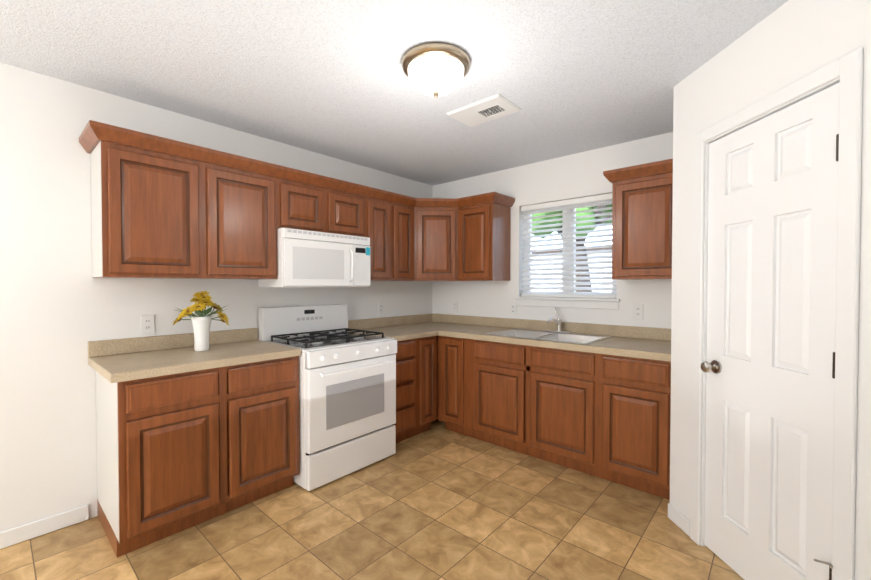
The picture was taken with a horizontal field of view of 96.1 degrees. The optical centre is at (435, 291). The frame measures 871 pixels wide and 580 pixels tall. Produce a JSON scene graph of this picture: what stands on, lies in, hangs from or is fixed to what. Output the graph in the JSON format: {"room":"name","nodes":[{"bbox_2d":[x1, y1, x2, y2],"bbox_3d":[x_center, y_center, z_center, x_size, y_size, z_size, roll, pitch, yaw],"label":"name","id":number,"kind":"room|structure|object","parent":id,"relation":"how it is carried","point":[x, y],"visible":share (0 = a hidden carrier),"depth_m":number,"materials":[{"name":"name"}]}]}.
{"room":"kitchen","nodes":[
{"label":"kitchen","id":0,"kind":"room"},
{"bbox_2d":[88,328,300,382],"bbox_3d":[-1.413,0.347,2.359,0.635,0.134,0.952,1,1,41],"label":"countertop","id":1,"kind":"structure","parent":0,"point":[120,360],"depth_m":2.29,"materials":[{"name":"laminate"}]},
{"bbox_2d":[172,291,228,351],"bbox_3d":[-1.449,0.183,2.429,0.310,0.371,0.306,1,1,41],"label":"vase","id":2,"kind":"object","parent":1,"relation":"on","point":[201,323],"visible":1,"depth_m":2.40,"materials":[{"name":"white ceramic"}]},
{"bbox_2d":[0,419,743,579],"bbox_3d":[-0.751,1.342,0.658,4.200,0.050,6.900,1,1,41],"label":"floor","id":3,"kind":"structure","parent":0,"point":[437,501],"depth_m":2.08,"materials":[{"name":"tile"}]},
{"bbox_2d":[258,304,396,490],"bbox_3d":[-0.793,0.699,2.968,0.755,1.158,0.760,1,1,41],"label":"range","id":4,"kind":"object","parent":3,"relation":"on","point":[347,401],"visible":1,"depth_m":2.76,"materials":[{"name":"white metal"}]},
{"bbox_2d":[395,335,437,430],"bbox_3d":[-0.024,0.826,3.969,0.599,0.872,0.649,1,1,41],"label":"base cabinet","id":5,"kind":"object","parent":3,"relation":"on","point":[416,359],"depth_m":3.37,"materials":[{"name":"brown wood"}]},
{"bbox_2d":[348,316,435,340],"bbox_3d":[-0.403,0.329,3.505,0.635,0.134,0.554,1,1,41],"label":"countertop","id":6,"kind":"structure","parent":5,"relation":"on","point":[398,328],"depth_m":3.68,"materials":[{"name":"laminate"}]},
{"bbox_2d":[404,313,475,316],"bbox_3d":[-0.002,0.321,3.961,0.635,0.134,0.480,1,1,41],"label":"countertop","id":7,"kind":"structure","parent":5,"relation":"on","point":[420,315],"depth_m":4.24,"materials":[{"name":"laminate"}]},
{"bbox_2d":[396,316,670,361],"bbox_3d":[0.681,0.331,3.348,2.469,0.134,0.643,1,1,41],"label":"countertop","id":8,"kind":"structure","parent":5,"relation":"on","point":[652,343],"depth_m":3.05,"materials":[{"name":"laminate"}]},
{"bbox_2d":[486,307,612,344],"bbox_3d":[0.904,0.330,3.166,0.840,0.392,0.555,1,1,41],"label":"sink","id":9,"kind":"object","parent":8,"relation":"in","point":[558,334],"visible":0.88,"depth_m":3.25,"materials":[{"name":"silver metal"}]},
{"bbox_2d":[438,336,469,435],"bbox_3d":[0.359,0.831,3.654,0.383,0.872,0.620,1,1,41],"label":"base cabinet","id":10,"kind":"object","parent":3,"relation":"on","point":[453,352],"depth_m":3.42,"materials":[{"name":"brown wood"}]},
{"bbox_2d":[470,339,605,478],"bbox_3d":[0.885,0.838,3.190,1.138,0.872,0.620,1,1,41],"label":"base cabinet","id":11,"kind":"object","parent":3,"relation":"on","point":[605,416],"depth_m":2.88,"materials":[{"name":"brown wood"}]},
{"bbox_2d":[606,354,670,499],"bbox_3d":[1.435,0.846,2.706,0.479,0.872,0.620,1,1,41],"label":"base cabinet","id":12,"kind":"object","parent":3,"relation":"on","point":[638,390],"depth_m":2.45,"materials":[{"name":"brown wood"}]},
{"bbox_2d":[0,0,788,185],"bbox_3d":[-0.751,-1.147,0.619,4.200,0.050,6.900,1,1,41],"label":"ceiling","id":13,"kind":"structure","parent":0,"point":[330,78],"depth_m":1.96,"materials":[{"name":"white paint"}]},
{"bbox_2d":[401,42,469,97],"bbox_3d":[0.002,-1.056,1.956,0.344,0.174,0.344,1,1,41],"label":"ceiling light fixture","id":14,"kind":"object","parent":13,"relation":"attached to","point":[435,69],"visible":1,"depth_m":1.86,"materials":[{"name":"white glass"}]},
{"bbox_2d":[446,93,520,126],"bbox_3d":[0.306,-1.145,2.500,0.396,0.014,0.266,1,1,41],"label":"ceiling vent","id":15,"kind":"object","parent":13,"relation":"in","point":[493,107],"visible":1,"depth_m":2.48,"materials":[{"name":"white paint"}]},
{"bbox_2d":[0,0,870,579],"bbox_3d":[-0.751,0.098,0.639,4.200,2.440,6.900,1,1,41],"label":"wall","id":16,"kind":"structure","parent":0,"point":[60,306],"depth_m":2.13,"materials":[{"name":"white paint"}]},
{"bbox_2d":[0,505,88,548],"bbox_3d":[-3.176,1.271,0.842,0.012,0.083,3.668,1,1,41],"label":"baseboard","id":17,"kind":"structure","parent":16,"relation":"attached to","point":[34,529],"depth_m":2.08,"materials":[{"name":"white paint"}]},
{"bbox_2d":[141,315,154,333],"bbox_3d":[-1.777,0.204,2.417,0.007,0.116,0.070,1,1,41],"label":"electrical outlet","id":18,"kind":"object","parent":16,"relation":"attached to","point":[147,324],"visible":1,"depth_m":2.42,"materials":[{"name":"white plastic"}]},
{"bbox_2d":[90,141,205,278],"bbox_3d":[-1.671,-0.429,2.283,0.330,0.700,0.469,1,1,41],"label":"upper cabinet","id":19,"kind":"object","parent":16,"relation":"attached to","point":[157,215],"depth_m":2.15,"materials":[{"name":"brown wood"}]},
{"bbox_2d":[206,163,281,278],"bbox_3d":[-1.362,-0.434,2.634,0.330,0.700,0.467,1,1,41],"label":"upper cabinet","id":20,"kind":"object","parent":16,"relation":"attached to","point":[244,208],"depth_m":2.52,"materials":[{"name":"brown wood"}]},
{"bbox_2d":[282,179,329,232],"bbox_3d":[-1.080,-0.617,2.950,0.330,0.344,0.382,1,1,41],"label":"upper cabinet","id":21,"kind":"object","parent":16,"relation":"attached to","point":[304,206],"depth_m":2.86,"materials":[{"name":"brown wood"}]},
{"bbox_2d":[258,228,369,286],"bbox_3d":[-0.913,-0.238,3.063,0.435,0.410,0.758,1,1,41],"label":"microwave","id":22,"kind":"object","parent":21,"relation":"attached to","point":[306,258],"visible":0.98,"depth_m":2.88,"materials":[{"name":"white"}]},
{"bbox_2d":[330,189,369,237],"bbox_3d":[-0.828,-0.622,3.237,0.330,0.344,0.383,1,1,41],"label":"upper cabinet","id":23,"kind":"object","parent":16,"relation":"attached to","point":[349,213],"depth_m":3.15,"materials":[{"name":"brown wood"}]},
{"bbox_2d":[378,302,383,313],"bbox_3d":[-0.531,0.167,3.831,0.007,0.116,0.070,1,1,41],"label":"electrical outlet","id":24,"kind":"object","parent":16,"relation":"attached to","point":[381,308],"visible":1,"depth_m":3.83,"materials":[{"name":"white plastic"}]},
{"bbox_2d":[370,198,393,280],"bbox_3d":[-0.604,-0.448,3.495,0.330,0.700,0.295,1,1,41],"label":"upper cabinet","id":25,"kind":"object","parent":16,"relation":"attached to","point":[381,212],"depth_m":3.41,"materials":[{"name":"brown wood"}]},
{"bbox_2d":[394,203,413,280],"bbox_3d":[-0.409,-0.452,3.716,0.330,0.700,0.295,1,1,41],"label":"upper cabinet","id":26,"kind":"object","parent":16,"relation":"attached to","point":[403,214],"depth_m":3.60,"materials":[{"name":"brown wood"}]},
{"bbox_2d":[391,197,458,280],"bbox_3d":[-0.006,-0.493,3.963,0.608,0.776,0.608,1,1,41],"label":"upper cabinet","id":27,"kind":"object","parent":16,"relation":"attached to","point":[453,241],"depth_m":3.73,"materials":[{"name":"brown wood"}]},
{"bbox_2d":[452,301,456,311],"bbox_3d":[0.206,0.161,4.186,0.070,0.116,0.007,1,1,41],"label":"electrical outlet","id":28,"kind":"object","parent":16,"relation":"attached to","point":[454,306],"visible":1,"depth_m":4.18,"materials":[{"name":"white plastic"}]},
{"bbox_2d":[459,192,510,280],"bbox_3d":[0.460,-0.490,3.737,0.389,0.776,0.329,1,1,41],"label":"upper cabinet","id":29,"kind":"object","parent":16,"relation":"attached to","point":[484,229],"depth_m":3.60,"materials":[{"name":"brown wood"}]},
{"bbox_2d":[510,303,516,314],"bbox_3d":[0.739,0.169,3.717,0.070,0.116,0.007,1,1,41],"label":"electrical outlet","id":30,"kind":"object","parent":16,"relation":"attached to","point":[513,308],"visible":1,"depth_m":3.71,"materials":[{"name":"white plastic"}]},
{"bbox_2d":[514,200,619,309],"bbox_3d":[1.144,-0.329,3.427,0.930,0.934,0.170,1,1,41],"label":"window","id":31,"kind":"structure","parent":16,"relation":"in","point":[592,303],"depth_m":3.44,"materials":[{"name":"white plastic"}]},
{"bbox_2d":[521,193,616,297],"bbox_3d":[1.142,-0.371,3.424,0.854,0.845,0.057,1,1,41],"label":"window blinds","id":32,"kind":"object","parent":31,"relation":"attached to","point":[577,201],"visible":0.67,"depth_m":3.40,"materials":[{"name":"white plastic"}]},
{"bbox_2d":[633,304,642,318],"bbox_3d":[1.553,0.155,2.999,0.070,0.116,0.007,1,1,41],"label":"electrical outlet","id":33,"kind":"object","parent":16,"relation":"attached to","point":[637,311],"visible":1,"depth_m":3.00,"materials":[{"name":"white plastic"}]},
{"bbox_2d":[603,159,672,279],"bbox_3d":[1.513,-0.475,2.791,0.501,0.776,0.360,1,1,41],"label":"upper cabinet","id":34,"kind":"object","parent":16,"relation":"attached to","point":[642,227],"visible":0.77,"depth_m":2.68,"materials":[{"name":"brown wood"}]},
{"bbox_2d":[700,82,839,579],"bbox_3d":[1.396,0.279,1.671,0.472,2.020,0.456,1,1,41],"label":"pantry door","id":35,"kind":"structure","parent":16,"relation":"in","point":[766,366],"depth_m":1.61,"materials":[{"name":"white paint"}]},
{"bbox_2d":[690,47,862,579],"bbox_3d":[1.406,0.248,1.665,0.171,2.102,0.749,0,1,-4],"label":"door frame","id":36,"kind":"structure","parent":16,"relation":"attached to","point":[846,71],"depth_m":1.34,"materials":[{"name":"white paint"}]},
{"label":"outside","id":37,"kind":"structure","parent":0,"visible":0},
{"bbox_3d":[7.290,1.350,12.740,28.000,0.050,21.840,1,1,41],"label":"ground","id":38,"kind":"structure","parent":37,"visible":0},
{"bbox_2d":[532,247,611,291],"bbox_3d":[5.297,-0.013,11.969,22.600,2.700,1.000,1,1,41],"label":"house","id":39,"kind":"structure","parent":38,"relation":"on","point":[592,249],"depth_m":12.74,"materials":[{"name":"white"}]},
{"bbox_2d":[532,204,611,291],"bbox_3d":[2.514,-0.672,6.634,4.288,4.195,1.957,1,1,41],"label":"tree","id":40,"kind":"object","parent":38,"relation":"on","point":[578,214],"depth_m":6.21,"materials":[{"name":"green plant"}]}
]}

